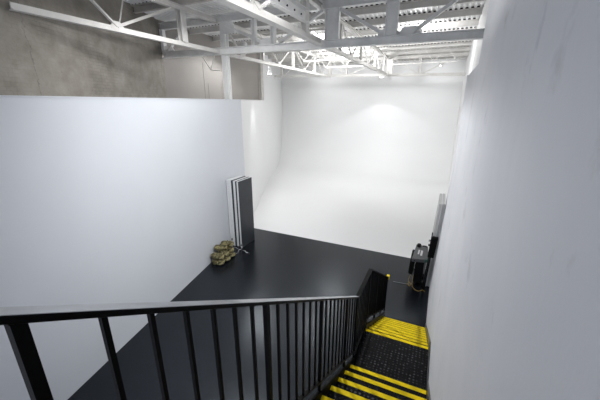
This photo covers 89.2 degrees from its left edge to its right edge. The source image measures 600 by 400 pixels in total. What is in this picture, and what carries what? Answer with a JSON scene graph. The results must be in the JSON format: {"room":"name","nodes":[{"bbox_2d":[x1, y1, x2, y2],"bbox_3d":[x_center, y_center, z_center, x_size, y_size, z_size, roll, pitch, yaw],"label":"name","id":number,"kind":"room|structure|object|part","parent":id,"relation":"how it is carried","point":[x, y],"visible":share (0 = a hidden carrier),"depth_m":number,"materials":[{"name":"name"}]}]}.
{"room":"studio","nodes":[
{"label":"studio","id":0,"kind":"room"},
{"bbox_2d":[0,0,167,97],"bbox_3d":[-5.160,-1.387,7.451,0.300,7.900,9.048,0,18,1],"label":"wall","id":1,"kind":"structure","parent":0,"point":[40,56],"depth_m":6.87,"materials":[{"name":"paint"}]},
{"bbox_2d":[0,97,244,399],"bbox_3d":[-3.641,0.512,6.311,0.140,4.985,11.850,4,18,13],"label":"wall","id":2,"kind":"structure","parent":0,"point":[103,200],"depth_m":5.65,"materials":[{"name":"white paint"}]},
{"bbox_2d":[0,95,240,99],"bbox_3d":[-3.636,-1.873,5.554,0.160,0.016,11.850,4,18,13],"label":"trim","id":3,"kind":"structure","parent":2,"relation":"attached to","point":[0,95],"depth_m":5.32,"materials":[{"name":"white paint"}]},
{"bbox_2d":[158,20,258,99],"bbox_3d":[-3.786,-3.768,14.823,0.300,7.900,6.855,7,19,21],"label":"wall","id":4,"kind":"structure","parent":0,"point":[184,77],"depth_m":13.01,"materials":[{"name":"beige paint"}]},
{"bbox_2d":[202,63,232,98],"bbox_3d":[-3.734,-5.205,14.064,0.010,1.900,2.072,7,19,21],"label":"trim","id":5,"kind":"structure","parent":4,"relation":"attached to","point":[203,64],"depth_m":13.43,"materials":[{"name":"beige paint"}]},
{"bbox_2d":[257,53,263,99],"bbox_3d":[-2.262,-4.708,17.896,0.280,7.800,0.250,8,20,23],"label":"trim","id":6,"kind":"structure","parent":4,"relation":"attached to","point":[260,66],"depth_m":17.11,"materials":[{"name":"paint"}]},
{"bbox_2d":[67,228,428,399],"bbox_3d":[-1.210,3.263,6.068,7.558,0.100,11.680,8,20,23],"label":"floor","id":7,"kind":"structure","parent":0,"point":[277,265],"depth_m":7.25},
{"bbox_2d":[212,259,224,264],"bbox_3d":[-2.596,1.944,9.653,0.422,0.199,0.251,5,19,14],"label":"sandbag","id":8,"kind":"object","parent":7,"relation":"on","point":[214,261],"visible":0.83,"depth_m":9.57,"materials":[{"name":"fabric"}]},
{"bbox_2d":[211,252,223,259],"bbox_3d":[-2.620,1.768,9.655,0.419,0.198,0.250,3,18,9],"label":"sandbag","id":9,"kind":"object","parent":8,"relation":"on","point":[219,256],"visible":1,"depth_m":9.57,"materials":[{"name":"fabric"}]},
{"bbox_2d":[219,23,231,98],"bbox_3d":[-2.487,-2.309,10.954,0.240,7.500,0.240,8,20,23],"label":"steel column","id":10,"kind":"structure","parent":7,"relation":"on","point":[224,42],"depth_m":10.23,"materials":[{"name":"white metal"}]},
{"bbox_2d":[228,24,330,77],"bbox_3d":[-0.285,-6.835,14.695,0.130,1.035,10.664,8,20,23],"label":"roof truss","id":11,"kind":"object","parent":10,"relation":"attached to","point":[242,56],"visible":0.76,"depth_m":13.41,"materials":[{"name":"metal"}]},
{"bbox_3d":[-1.496,-6.012,12.171,0.100,0.800,0.100,8,20,23],"label":"post","id":12,"kind":"part","parent":11,"relation":"part of","materials":[{"name":"metal"}]},
{"bbox_3d":[-0.335,-6.795,14.595,0.100,0.800,0.100,8,20,23],"label":"post","id":13,"kind":"part","parent":11,"relation":"part of","materials":[{"name":"metal"}]},
{"bbox_2d":[158,0,484,70],"bbox_3d":[-0.346,-4.760,8.908,10.076,1.638,0.173,8,20,23],"label":"girder","id":14,"kind":"object","parent":10,"relation":"attached to","point":[389,35],"visible":0.91,"depth_m":8.30,"materials":[{"name":"white metal"}]},
{"bbox_2d":[9,0,219,53],"bbox_3d":[-3.787,-4.483,7.381,0.170,1.015,5.450,8,20,23],"label":"roof truss","id":15,"kind":"object","parent":14,"relation":"attached to","point":[181,11],"visible":1,"depth_m":7.32,"materials":[{"name":"metal"}]},
{"bbox_3d":[-4.108,-3.919,6.822,0.036,0.160,0.300,8,20,23],"label":"gusset plate","id":16,"kind":"part","parent":15,"relation":"part of","materials":[{"name":"paint"}]},
{"bbox_3d":[-3.279,-4.819,8.444,0.170,0.780,0.200,8,20,23],"label":"post","id":17,"kind":"part","parent":15,"relation":"part of","materials":[{"name":"metal"}]},
{"bbox_3d":[-4.845,-5.629,10.780,0.120,0.694,0.150,8,20,23],"label":"post","id":18,"kind":"part","parent":14,"relation":"part of","materials":[{"name":"white metal"}]},
{"bbox_3d":[-4.681,-5.345,10.794,0.550,0.220,0.036,8,20,23],"label":"gusset plate","id":19,"kind":"part","parent":14,"relation":"part of","materials":[{"name":"grey paint"}]},
{"bbox_3d":[-2.269,-5.475,9.597,0.500,0.400,0.036,8,20,23],"label":"gusset plate","id":20,"kind":"part","parent":14,"relation":"part of","materials":[{"name":"grey paint"}]},
{"bbox_3d":[-1.405,-5.128,9.295,0.140,0.733,0.150,8,20,23],"label":"post","id":21,"kind":"part","parent":14,"relation":"part of","materials":[{"name":"grey metal"}]},
{"bbox_3d":[-0.996,-4.788,9.208,0.550,0.220,0.036,8,20,23],"label":"gusset plate","id":22,"kind":"part","parent":14,"relation":"part of","materials":[{"name":"grey paint"}]},
{"bbox_2d":[213,0,323,45],"bbox_3d":[-0.922,-3.718,5.003,0.385,1.010,7.580,8,20,23],"label":"roof truss","id":23,"kind":"object","parent":14,"relation":"attached to","point":[300,11],"visible":1,"depth_m":6.33,"materials":[{"name":"metal"}]},
{"bbox_2d":[131,0,212,12],"bbox_3d":[-0.678,-5.106,7.222,9.402,0.222,0.220,8,20,23],"label":"roof purlin","id":24,"kind":"structure","parent":23,"relation":"on","point":[147,6],"depth_m":8.73,"materials":[{"name":"paint"}]},
{"bbox_3d":[-0.795,-3.551,5.585,0.036,0.160,0.300,8,20,23],"label":"gusset plate","id":25,"kind":"part","parent":23,"relation":"part of","materials":[{"name":"paint"}]},
{"bbox_3d":[0.117,-4.492,7.385,0.160,0.750,0.180,8,20,23],"label":"post","id":26,"kind":"part","parent":23,"relation":"part of","materials":[{"name":"metal"}]},
{"bbox_3d":[-0.795,-5.040,9.031,0.130,0.740,0.150,8,20,23],"label":"post","id":27,"kind":"part","parent":14,"relation":"part of","materials":[{"name":"grey metal"}]},
{"bbox_2d":[324,11,388,75],"bbox_3d":[2.910,-6.364,13.221,0.160,1.025,10.830,8,20,23],"label":"roof truss","id":28,"kind":"object","parent":14,"relation":"attached to","point":[344,25],"visible":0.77,"depth_m":11.94,"materials":[{"name":"metal"}]},
{"bbox_2d":[258,25,324,52],"bbox_3d":[-0.046,-5.838,11.071,3.369,0.755,0.070,8,20,23],"label":"joist","id":29,"kind":"object","parent":28,"relation":"attached to","point":[322,26],"visible":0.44,"depth_m":11.17,"materials":[{"name":"paint"}]},
{"bbox_3d":[-0.046,-5.835,11.072,3.369,0.715,0.026,8,20,23],"label":"web rod","id":30,"kind":"part","parent":29,"relation":"part of","materials":[{"name":"paint"}]},
{"bbox_2d":[297,47,358,61],"bbox_3d":[1.198,-6.677,13.669,3.369,0.755,0.070,8,20,23],"label":"joist","id":31,"kind":"object","parent":28,"relation":"attached to","point":[327,59],"visible":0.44,"depth_m":13.77,"materials":[{"name":"paint"}]},
{"bbox_2d":[188,0,485,34],"bbox_3d":[0.265,-5.987,9.950,10.172,0.222,0.220,8,20,23],"label":"roof purlin","id":32,"kind":"structure","parent":28,"relation":"on","point":[416,4],"depth_m":9.19,"materials":[{"name":"paint"}]},
{"bbox_3d":[1.320,-5.289,9.901,0.100,0.780,0.120,8,20,23],"label":"post","id":33,"kind":"part","parent":28,"relation":"part of","materials":[{"name":"metal"}]},
{"bbox_2d":[316,50,373,67],"bbox_3d":[2.442,-7.516,16.266,3.369,0.755,0.070,8,20,23],"label":"joist","id":34,"kind":"object","parent":28,"relation":"attached to","point":[366,50],"visible":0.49,"depth_m":16.37,"materials":[{"name":"paint"}]},
{"bbox_3d":[2.481,-6.072,12.325,0.100,0.780,0.100,8,20,23],"label":"post","id":35,"kind":"part","parent":28,"relation":"part of","materials":[{"name":"metal"}]},
{"bbox_2d":[264,40,472,54],"bbox_3d":[2.711,-7.671,15.164,10.480,0.222,0.220,8,20,23],"label":"roof purlin","id":36,"kind":"structure","parent":28,"relation":"on","point":[265,53],"depth_m":14.89,"materials":[{"name":"paint"}]},
{"bbox_2d":[268,41,471,58],"bbox_3d":[3.082,-8.126,16.571,11.086,0.222,0.220,8,20,23],"label":"roof purlin","id":37,"kind":"structure","parent":28,"relation":"on","point":[459,42],"depth_m":15.81,"materials":[{"name":"paint"}]},
{"bbox_2d":[272,46,469,61],"bbox_3d":[3.452,-8.581,17.979,11.693,0.222,0.220,8,20,23],"label":"roof purlin","id":38,"kind":"structure","parent":28,"relation":"on","point":[433,50],"depth_m":17.04,"materials":[{"name":"paint"}]},
{"bbox_3d":[3.642,-6.855,14.750,0.100,0.780,0.100,8,20,23],"label":"post","id":39,"kind":"part","parent":28,"relation":"part of","materials":[{"name":"metal"}]},
{"bbox_2d":[351,27,475,37],"bbox_3d":[2.093,-7.251,13.863,10.417,0.222,0.220,8,20,23],"label":"roof purlin","id":40,"kind":"structure","parent":28,"relation":"on","point":[466,28],"depth_m":12.07,"materials":[{"name":"paint"}]},
{"bbox_2d":[382,43,471,64],"bbox_3d":[5.981,-7.020,14.731,4.049,0.755,0.070,8,20,23],"label":"joist","id":41,"kind":"object","parent":28,"relation":"attached to","point":[470,44],"visible":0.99,"depth_m":14.64,"materials":[{"name":"paint"}]},
{"bbox_3d":[2.280,-4.293,7.799,0.550,0.220,0.036,8,20,23],"label":"gusset plate","id":42,"kind":"part","parent":14,"relation":"part of","materials":[{"name":"grey paint"}]},
{"bbox_3d":[2.326,-4.585,7.683,0.300,0.776,0.150,8,20,23],"label":"post","id":43,"kind":"part","parent":14,"relation":"part of","materials":[{"name":"white metal"}]},
{"bbox_3d":[2.735,-4.224,7.604,0.550,0.220,0.036,8,20,23],"label":"gusset plate","id":44,"kind":"part","parent":14,"relation":"part of","materials":[{"name":"grey paint"}]},
{"bbox_2d":[224,256,230,261],"bbox_3d":[-2.472,1.864,9.902,0.421,0.198,0.250,11,21,30],"label":"sandbag","id":45,"kind":"object","parent":7,"relation":"on","point":[227,258],"visible":0.41,"depth_m":9.79,"materials":[{"name":"fabric"}]},
{"bbox_2d":[217,249,228,256],"bbox_3d":[-2.498,1.690,9.896,0.425,0.198,0.253,13,22,35],"label":"sandbag","id":46,"kind":"object","parent":45,"relation":"on","point":[225,252],"visible":0.7,"depth_m":9.81,"materials":[{"name":"fabric"}]},
{"bbox_2d":[214,244,226,250],"bbox_3d":[-2.577,1.520,9.877,0.418,0.198,0.249,-9,20,-25],"label":"sandbag","id":47,"kind":"object","parent":46,"relation":"on","point":[221,246],"visible":1,"depth_m":9.80,"materials":[{"name":"fabric"}]},
{"bbox_2d":[226,176,238,240],"bbox_3d":[-2.293,0.371,10.955,0.106,2.400,0.740,9,20,26],"label":"panel","id":48,"kind":"object","parent":7,"relation":"on","point":[227,186],"visible":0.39,"depth_m":10.60,"materials":[{"name":"white plastic"}]},
{"bbox_2d":[228,176,245,245],"bbox_3d":[-2.176,0.389,10.874,0.168,2.415,0.740,9,20,26],"label":"panel","id":49,"kind":"object","parent":7,"relation":"on","point":[230,182],"visible":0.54,"depth_m":10.53,"materials":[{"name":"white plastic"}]},
{"bbox_2d":[233,176,247,246],"bbox_3d":[-2.009,0.414,10.828,0.172,2.395,0.740,9,20,26],"label":"panel","id":50,"kind":"object","parent":7,"relation":"on","point":[234,181],"visible":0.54,"depth_m":10.50,"materials":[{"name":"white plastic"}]},
{"bbox_2d":[236,177,254,247],"bbox_3d":[-1.906,0.439,10.745,0.080,2.400,0.740,9,20,26],"label":"panel","id":51,"kind":"object","parent":7,"relation":"on","point":[244,187],"visible":1,"depth_m":10.66,"materials":[{"name":"black plastic"}]},
{"bbox_2d":[308,312,430,399],"bbox_3d":[0.842,2.122,3.194,0.980,3.838,7.830,8,20,23],"label":"staircase","id":52,"kind":"structure","parent":7,"relation":"on","point":[391,361],"depth_m":4.05,"materials":[{"name":"black metal"}]},
{"bbox_2d":[0,268,389,399],"bbox_3d":[0.535,1.245,3.402,0.062,5.064,7.340,8,20,23],"label":"stair railing","id":53,"kind":"object","parent":52,"relation":"attached to","point":[15,320],"visible":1,"depth_m":1.23,"materials":[{"name":"black metal"}]},
{"bbox_3d":[-0.548,0.688,0.732,0.026,0.961,0.026,8,20,23],"label":"post","id":54,"kind":"part","parent":53,"relation":"part of","materials":[{"name":"black metal"}]},
{"bbox_3d":[0.522,0.828,3.245,0.055,4.168,7.290,8,20,23],"label":"rail","id":55,"kind":"part","parent":53,"relation":"part of","materials":[{"name":"black metal"}]},
{"bbox_3d":[-0.172,0.983,1.694,0.026,0.957,0.026,8,20,23],"label":"post","id":56,"kind":"part","parent":53,"relation":"part of","materials":[{"name":"black metal"}]},
{"bbox_3d":[0.174,1.255,2.580,0.026,0.954,0.026,8,20,23],"label":"post","id":57,"kind":"part","parent":53,"relation":"part of","materials":[{"name":"black metal"}]},
{"bbox_3d":[0.522,1.643,3.508,0.040,4.162,7.290,8,20,23],"label":"rail","id":58,"kind":"part","parent":53,"relation":"part of","materials":[{"name":"black metal"}]},
{"bbox_3d":[0.520,1.527,3.466,0.026,0.951,0.026,8,20,23],"label":"post","id":59,"kind":"part","parent":53,"relation":"part of","materials":[{"name":"black metal"}]},
{"bbox_3d":[0.729,1.688,4.000,0.026,0.957,0.026,8,20,23],"label":"post","id":60,"kind":"part","parent":53,"relation":"part of","materials":[{"name":"black metal"}]},
{"bbox_3d":[1.057,1.508,4.698,0.026,0.969,0.026,8,20,23],"label":"post","id":61,"kind":"part","parent":53,"relation":"part of","materials":[{"name":"black metal"}]},
{"bbox_3d":[1.383,1.748,5.527,0.026,0.952,0.026,8,20,23],"label":"post","id":62,"kind":"part","parent":53,"relation":"part of","materials":[{"name":"black metal"}]},
{"bbox_3d":[1.706,1.987,6.349,0.026,0.934,0.026,8,20,23],"label":"post","id":63,"kind":"part","parent":53,"relation":"part of","materials":[{"name":"black metal"}]},
{"bbox_2d":[408,243,427,284],"bbox_3d":[3.355,1.839,8.614,0.472,1.045,0.767,8,20,23],"label":"equipment case","id":64,"kind":"object","parent":7,"relation":"on","point":[419,255],"visible":0.98,"depth_m":8.42,"materials":[{"name":"black plastic"}]},
{"bbox_3d":[3.382,1.508,8.495,0.413,0.189,0.767,8,20,23],"label":"panel","id":65,"kind":"part","parent":64,"relation":"part of","materials":[{"name":"grey plastic"}]},
{"bbox_2d":[422,232,437,289],"bbox_3d":[3.472,1.656,8.115,0.221,1.701,0.154,8,20,23],"label":"bundle","id":66,"kind":"object","parent":7,"relation":"on","point":[433,242],"visible":1,"depth_m":7.97,"materials":[{"name":"black fabric"}]},
{"bbox_3d":[3.388,1.986,8.200,0.086,1.022,0.047,8,20,23],"label":"leg","id":67,"kind":"part","parent":66,"relation":"part of","materials":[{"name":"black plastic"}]},
{"bbox_3d":[3.424,1.987,8.195,0.086,1.022,0.047,8,20,23],"label":"leg","id":68,"kind":"part","parent":66,"relation":"part of","materials":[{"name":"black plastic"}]},
{"bbox_2d":[425,193,442,285],"bbox_3d":[3.760,1.117,8.584,0.168,2.438,1.040,8,20,23],"label":"panel","id":69,"kind":"object","parent":7,"relation":"on","point":[439,207],"visible":0.57,"depth_m":8.00,"materials":[{"name":"grey plastic"}]},
{"bbox_2d":[427,194,445,285],"bbox_3d":[3.844,1.118,8.579,0.168,2.438,1.040,8,20,23],"label":"panel","id":70,"kind":"object","parent":7,"relation":"on","point":[444,195],"visible":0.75,"depth_m":8.05,"materials":[{"name":"grey plastic"}]},
{"bbox_3d":[-2.372,1.783,10.151,0.426,0.198,0.263,8,20,23],"label":"sandbag","id":71,"kind":"object","parent":7,"relation":"on","visible":0},
{"bbox_2d":[226,246,233,252],"bbox_3d":[-2.408,1.611,10.139,0.430,0.198,0.247,8,20,23],"label":"sandbag","id":72,"kind":"object","parent":71,"relation":"on","point":[230,249],"visible":0.57,"depth_m":10.03,"materials":[{"name":"fabric"}]},
{"bbox_2d":[221,240,233,246],"bbox_3d":[-2.426,1.438,10.130,0.423,0.198,0.254,-1,18,-2],"label":"sandbag","id":73,"kind":"object","parent":72,"relation":"on","point":[228,243],"visible":0.85,"depth_m":10.05,"materials":[{"name":"fabric"}]},
{"bbox_2d":[241,100,266,214],"bbox_3d":[-2.183,-2.313,15.076,0.140,4.975,6.951,0,18,0],"label":"wall","id":74,"kind":"structure","parent":0,"point":[253,115],"depth_m":14.44,"materials":[{"name":"white paint"}]},
{"bbox_2d":[263,55,276,182],"bbox_3d":[-2.062,-5.453,20.203,0.200,7.800,4.717,1,18,3],"label":"wall","id":75,"kind":"structure","parent":0,"point":[268,79],"depth_m":19.99,"materials":[{"name":"white paint"}]},
{"bbox_2d":[274,62,281,165],"bbox_3d":[-1.780,-6.866,24.578,0.200,7.800,4.494,1,18,3],"label":"wall","id":76,"kind":"structure","parent":0,"point":[278,81],"depth_m":24.06,"materials":[{"name":"white paint"}]},
{"bbox_2d":[124,0,484,66],"bbox_3d":[-0.663,-6.630,11.630,14.724,0.049,26.300,8,20,23],"label":"ceiling","id":77,"kind":"structure","parent":0,"point":[211,7],"depth_m":10.09,"materials":[{"name":"white metal"}]},
{"bbox_2d":[212,6,482,40],"bbox_3d":[0.874,-6.409,11.254,10.254,0.222,0.220,8,20,23],"label":"roof purlin","id":78,"kind":"structure","parent":77,"relation":"attached to","point":[472,11],"depth_m":10.06,"materials":[{"name":"paint"}]},
{"bbox_2d":[232,18,478,46],"bbox_3d":[1.483,-6.830,12.559,10.335,0.222,0.220,8,20,23],"label":"roof purlin","id":79,"kind":"structure","parent":77,"relation":"attached to","point":[470,22],"depth_m":11.19,"materials":[{"name":"paint"}]},
{"bbox_2d":[275,51,468,62],"bbox_3d":[3.824,-9.035,19.387,12.296,0.222,0.220,8,20,23],"label":"roof purlin","id":80,"kind":"structure","parent":77,"relation":"attached to","point":[453,51],"depth_m":18.20,"materials":[{"name":"paint"}]},
{"bbox_2d":[286,56,467,66],"bbox_3d":[4.198,-9.489,20.793,12.895,0.222,0.220,8,20,23],"label":"roof purlin","id":81,"kind":"structure","parent":77,"relation":"attached to","point":[449,57],"depth_m":19.70,"materials":[{"name":"paint"}]},
{"bbox_2d":[253,58,465,257],"bbox_3d":[1.679,-4.514,17.619,14.400,7.800,15.070,8,20,23],"label":"wall","id":82,"kind":"structure","parent":0,"point":[365,162],"depth_m":21.55,"materials":[{"name":"white paint"}]},
{"bbox_2d":[274,52,468,77],"bbox_3d":[3.623,-8.090,18.749,11.869,1.148,0.180,8,20,23],"label":"girder","id":83,"kind":"object","parent":82,"relation":"attached to","point":[389,68],"visible":0.83,"depth_m":18.07,"materials":[{"name":"metal"}]},
{"bbox_3d":[1.924,-8.408,19.460,0.200,0.700,0.140,8,20,23],"label":"post","id":84,"kind":"part","parent":83,"relation":"part of","materials":[{"name":"metal"}]},
{"bbox_3d":[6.838,-7.665,17.347,0.120,0.816,0.140,8,20,23],"label":"post","id":85,"kind":"part","parent":83,"relation":"part of","materials":[{"name":"metal"}]},
{"bbox_2d":[448,0,489,189],"bbox_3d":[6.287,-2.688,11.477,0.300,7.900,22.604,8,20,24],"label":"wall","id":86,"kind":"structure","parent":0,"point":[472,60],"depth_m":12.71,"materials":[{"name":"white paint"}]},
{"bbox_2d":[426,0,599,399],"bbox_3d":[1.955,0.090,3.527,0.341,7.500,11.680,8,20,23],"label":"wall","id":87,"kind":"structure","parent":0,"point":[517,316],"depth_m":1.00,"materials":[{"name":"white paint"}]}
]}

